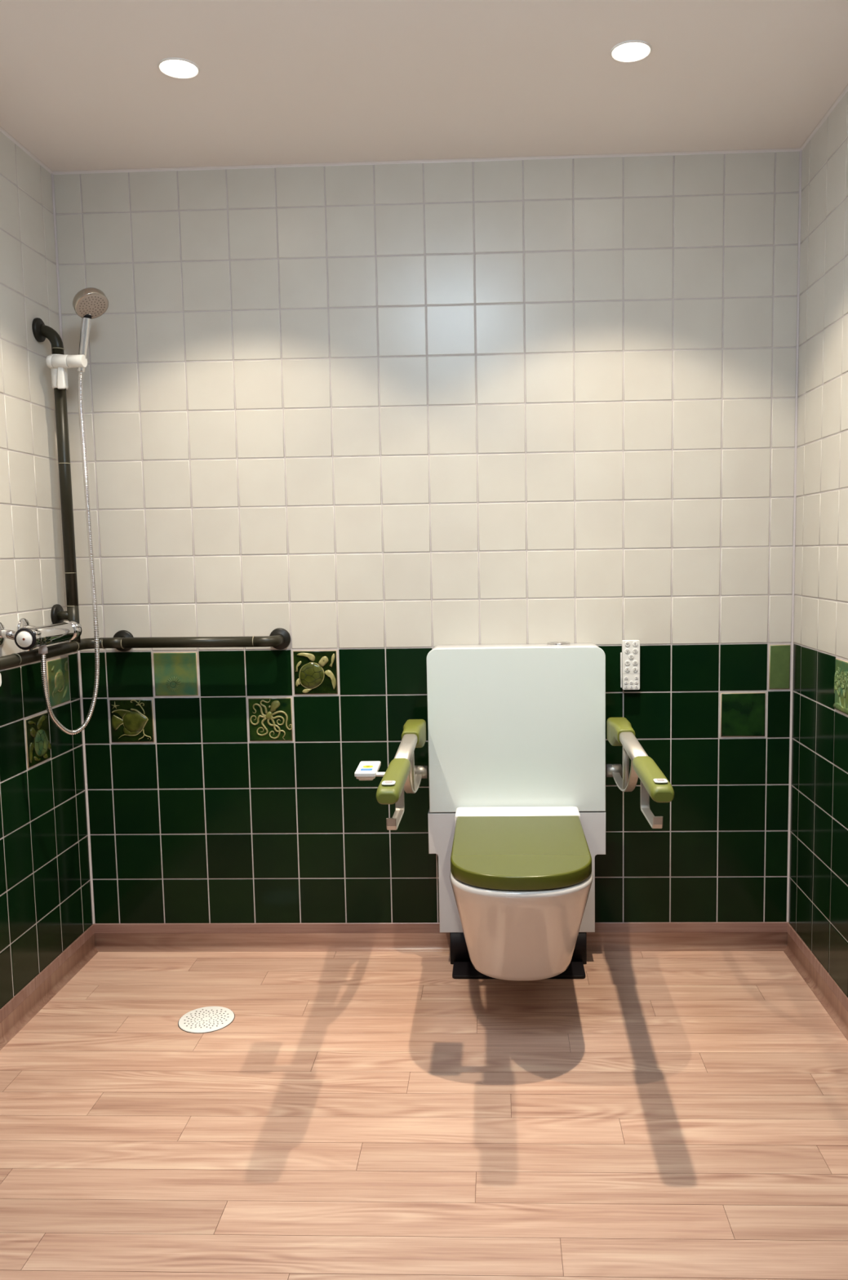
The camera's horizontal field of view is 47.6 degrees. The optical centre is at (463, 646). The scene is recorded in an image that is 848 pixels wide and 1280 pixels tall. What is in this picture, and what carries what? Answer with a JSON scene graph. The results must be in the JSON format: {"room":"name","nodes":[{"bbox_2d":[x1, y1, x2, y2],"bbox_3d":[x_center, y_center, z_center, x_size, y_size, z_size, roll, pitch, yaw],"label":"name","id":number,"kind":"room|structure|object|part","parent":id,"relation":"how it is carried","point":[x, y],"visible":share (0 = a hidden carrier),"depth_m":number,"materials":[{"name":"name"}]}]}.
{"room":"accessible bathroom","nodes":[
{"label":"accessible bathroom","id":0,"kind":"room"},
{"bbox_2d":[0,131,93,1008],"bbox_3d":[-1.341,-0.059,1.406,0.111,2.662,3.520,-1,6,2],"label":"wall","id":1,"kind":"structure","parent":0,"point":[46,895],"depth_m":2.78,"materials":[{"name":"tile"}]},
{"bbox_2d":[0,125,53,173],"bbox_3d":[-1.313,-1.281,1.284,0.010,0.010,3.320,-1,6,2],"label":"trim","id":2,"kind":"structure","parent":1,"relation":"attached to","point":[2,131],"depth_m":2.76,"materials":[{"name":"white"}]},
{"bbox_2d":[0,617,81,653],"bbox_3d":[-1.187,-0.030,2.684,0.124,0.093,0.299,-1,6,2],"label":"shower mixer","id":3,"kind":"object","parent":1,"relation":"attached to","point":[27,637],"visible":1,"depth_m":2.62,"materials":[{"name":"silver metal"}]},
{"bbox_3d":[-1.159,-0.018,2.557,0.059,0.063,0.037,-1,6,2],"label":"knob","id":4,"kind":"part","parent":3,"relation":"part of","materials":[{"name":"silver metal"}]},
{"bbox_2d":[40,372,99,734],"bbox_3d":[-1.117,-0.269,2.740,0.065,1.048,0.281,0,6,10],"label":"shower hose","id":5,"kind":"object","parent":3,"relation":"hanging from","point":[46,700],"visible":1,"depth_m":2.82,"materials":[{"name":"silver metal"}]},
{"bbox_3d":[-1.150,-0.043,2.809,0.059,0.063,0.037,-1,6,2],"label":"knob","id":6,"kind":"part","parent":3,"relation":"part of","materials":[{"name":"silver metal"}]},
{"bbox_2d":[0,924,97,1049],"bbox_3d":[-1.268,1.121,1.518,0.020,0.090,3.316,-1,6,2],"label":"baseboard","id":7,"kind":"structure","parent":1,"relation":"attached to","point":[23,1006],"depth_m":2.81,"materials":[{"name":"brown wood"}]},
{"bbox_2d":[0,317,290,670],"bbox_3d":[-0.916,-0.437,2.530,0.688,1.004,0.980,-1,6,2],"label":"grab rail","id":8,"kind":"object","parent":1,"relation":"attached to","point":[279,638],"visible":0.94,"depth_m":2.89,"materials":[{"name":"black metal"}]},
{"bbox_3d":[-1.192,-0.500,2.876,0.036,0.761,0.034,-1,6,2],"label":"post","id":9,"kind":"part","parent":8,"relation":"part of","materials":[{"name":"black metal"}]},
{"bbox_2d":[45,354,87,389],"bbox_3d":[-1.164,-0.807,2.834,0.119,0.100,0.067,0,6,8],"label":"slider","id":10,"kind":"object","parent":8,"relation":"attached to","point":[58,364],"visible":0.99,"depth_m":2.81,"materials":[{"name":"white plastic"}]},
{"bbox_3d":[-1.181,-0.787,2.820,0.024,0.064,0.015,-1,6,2],"label":"lever","id":11,"kind":"part","parent":10,"relation":"part of","materials":[{"name":"white plastic"}]},
{"bbox_2d":[72,287,108,372],"bbox_3d":[-1.083,-0.915,2.784,0.108,0.228,0.098,-1,6,2],"label":"shower","id":12,"kind":"object","parent":10,"relation":"attached to","point":[89,304],"visible":1,"depth_m":2.78,"materials":[{"name":"silver metal"}]},
{"bbox_3d":[-1.106,-0.905,2.809,0.055,0.172,0.028,2,6,26],"label":"handle","id":13,"kind":"part","parent":12,"relation":"part of","materials":[{"name":"silver metal"}]},
{"bbox_3d":[-1.092,-0.010,2.999,0.060,0.034,0.034,-1,6,2],"label":"rail","id":14,"kind":"part","parent":8,"relation":"part of","materials":[{"name":"black metal"}]},
{"bbox_2d":[0,951,847,1279],"bbox_3d":[-0.144,1.211,1.489,2.464,0.120,3.520,-1,6,2],"label":"floor","id":15,"kind":"structure","parent":0,"point":[648,1115],"depth_m":2.17,"materials":[{"name":"brown wood"}]},
{"bbox_2d":[177,1006,235,1033],"bbox_3d":[-0.717,1.041,2.681,0.154,0.003,0.154,-1,6,2],"label":"floor drain","id":16,"kind":"object","parent":15,"relation":"on","point":[207,1019],"visible":1,"depth_m":2.67,"materials":[{"name":"white metal"}]},
{"bbox_2d":[426,641,605,978],"bbox_3d":[0.164,0.494,2.965,0.547,1.005,0.222,-1,6,2],"label":"toilet cistern","id":17,"kind":"object","parent":15,"relation":"on","point":[509,725],"visible":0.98,"depth_m":2.94,"materials":[{"name":"white"}]},
{"bbox_2d":[354,719,427,830],"bbox_3d":[-0.192,0.355,2.539,0.140,0.198,0.918,-1,6,2],"label":"support arm","id":18,"kind":"object","parent":17,"relation":"attached to","point":[402,774],"visible":1,"depth_m":2.37,"materials":[{"name":"green plastic"}]},
{"bbox_3d":[-0.240,0.308,2.415,0.053,0.015,0.112,-1,6,2],"label":"control panel","id":19,"kind":"part","parent":18,"relation":"part of","materials":[{"name":"white plastic"}]},
{"bbox_3d":[-0.148,0.343,2.726,0.019,0.142,0.018,-1,6,2],"label":"brace rod","id":20,"kind":"part","parent":18,"relation":"part of","materials":[{"name":"silver metal"}]},
{"bbox_3d":[0.162,0.258,2.938,0.542,0.508,0.010,-1,6,2],"label":"glass panel","id":21,"kind":"part","parent":17,"relation":"part of","materials":[{"name":"white glass"}]},
{"bbox_3d":[0.169,0.698,3.034,0.547,0.380,0.114,-1,6,2],"label":"panel","id":22,"kind":"part","parent":17,"relation":"part of","materials":[{"name":"grey plastic"}]},
{"bbox_3d":[0.169,0.996,2.954,0.404,0.009,0.102,-1,6,2],"label":"foot plate","id":23,"kind":"part","parent":17,"relation":"part of","materials":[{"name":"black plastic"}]},
{"bbox_2d":[449,806,593,980],"bbox_3d":[0.156,0.710,2.652,0.372,0.374,0.641,-1,6,2],"label":"toilet","id":24,"kind":"object","parent":17,"relation":"attached to","point":[521,877],"visible":1,"depth_m":2.46,"materials":[{"name":"white ceramic"}]},
{"bbox_3d":[0.152,0.548,2.588,0.363,0.036,0.536,-1,6,2],"label":"lid","id":25,"kind":"part","parent":24,"relation":"part of","materials":[{"name":"green plastic"}]},
{"bbox_3d":[0.153,0.566,2.594,0.353,0.004,0.528,-1,6,2],"label":"seat","id":26,"kind":"part","parent":24,"relation":"part of","materials":[{"name":"white plastic"}]},
{"bbox_3d":[0.157,0.730,2.654,0.368,0.334,0.641,-1,6,2],"label":"bowl","id":27,"kind":"part","parent":24,"relation":"part of","materials":[{"name":"white ceramic"}]},
{"bbox_2d":[605,717,674,828],"bbox_3d":[0.451,0.347,2.515,0.066,0.198,0.918,-1,6,2],"label":"support arm","id":28,"kind":"object","parent":17,"relation":"attached to","point":[654,784],"visible":1,"depth_m":2.41,"materials":[{"name":"green plastic"}]},
{"bbox_3d":[0.457,0.335,2.704,0.019,0.142,0.018,-1,6,2],"label":"brace rod","id":29,"kind":"part","parent":28,"relation":"part of","materials":[{"name":"silver metal"}]},
{"bbox_2d":[0,0,847,170],"bbox_3d":[-0.186,-1.359,1.237,2.464,0.120,3.520,-1,6,2],"label":"ceiling","id":30,"kind":"structure","parent":0,"point":[82,86],"depth_m":2.39,"materials":[{"name":"white paint"}]},
{"bbox_2d":[157,57,199,79],"bbox_3d":[-0.688,-1.397,2.322,0.099,0.007,0.099,-1,6,2],"label":"recessed light","id":31,"kind":"object","parent":30,"relation":"in","point":[176,68],"visible":1,"depth_m":2.32,"materials":[{"name":"white"}]},
{"bbox_2d":[609,40,652,62],"bbox_3d":[0.397,-1.410,2.277,0.099,0.007,0.099,-1,6,2],"label":"recessed light","id":32,"kind":"object","parent":30,"relation":"in","point":[632,51],"visible":1,"depth_m":2.27,"materials":[{"name":"white"}]},
{"bbox_2d":[53,151,799,923],"bbox_3d":[-0.105,-0.241,3.059,2.464,2.662,0.111,-1,6,2],"label":"wall","id":33,"kind":"structure","parent":0,"point":[381,416],"depth_m":2.99,"materials":[{"name":"tile"}]},
{"bbox_2d":[50,173,94,924],"bbox_3d":[-1.237,-0.267,3.049,0.007,2.373,0.007,-1,6,2],"label":"trim","id":34,"kind":"structure","parent":33,"relation":"attached to","point":[51,174],"depth_m":3.09,"materials":[{"name":"grey plastic"}]},
{"bbox_2d":[52,147,801,174],"bbox_3d":[-0.127,-1.458,2.891,2.264,0.010,0.010,-1,6,2],"label":"trim","id":35,"kind":"structure","parent":33,"relation":"attached to","point":[786,149],"depth_m":2.89,"materials":[{"name":"white"}]},
{"bbox_2d":[93,921,787,951],"bbox_3d":[-0.088,0.945,3.121,2.264,0.090,0.020,-1,6,2],"label":"baseboard","id":36,"kind":"structure","parent":33,"relation":"attached to","point":[717,935],"depth_m":3.13,"materials":[{"name":"brown wood"}]},
{"bbox_2d":[620,640,639,689],"bbox_3d":[0.521,0.058,3.004,0.058,0.155,0.034,-1,6,2],"label":"remote control","id":37,"kind":"object","parent":33,"relation":"attached to","point":[630,654],"visible":1,"depth_m":2.99,"materials":[{"name":"white plastic"}]},
{"bbox_2d":[786,150,802,922],"bbox_3d":[1.021,-0.295,2.967,0.007,2.373,0.007,-1,6,2],"label":"trim","id":38,"kind":"structure","parent":33,"relation":"attached to","point":[801,151],"depth_m":2.96,"materials":[{"name":"grey plastic"}]},
{"bbox_2d":[788,91,847,997],"bbox_3d":[1.013,-0.089,1.320,0.106,2.662,3.520,-1,6,2],"label":"wall","id":39,"kind":"structure","parent":0,"point":[819,871],"depth_m":2.71,"materials":[{"name":"tile"}]},
{"bbox_2d":[783,922,847,1040],"bbox_3d":[0.976,1.093,1.436,0.020,0.090,3.316,-1,6,2],"label":"baseboard","id":40,"kind":"structure","parent":39,"relation":"attached to","point":[832,997],"depth_m":2.77,"materials":[{"name":"brown wood"}]},
{"bbox_2d":[800,84,847,150],"bbox_3d":[0.943,-1.310,1.202,0.010,0.010,3.320,-1,6,2],"label":"trim","id":41,"kind":"structure","parent":39,"relation":"attached to","point":[845,91],"depth_m":2.64,"materials":[{"name":"white"}]}
]}

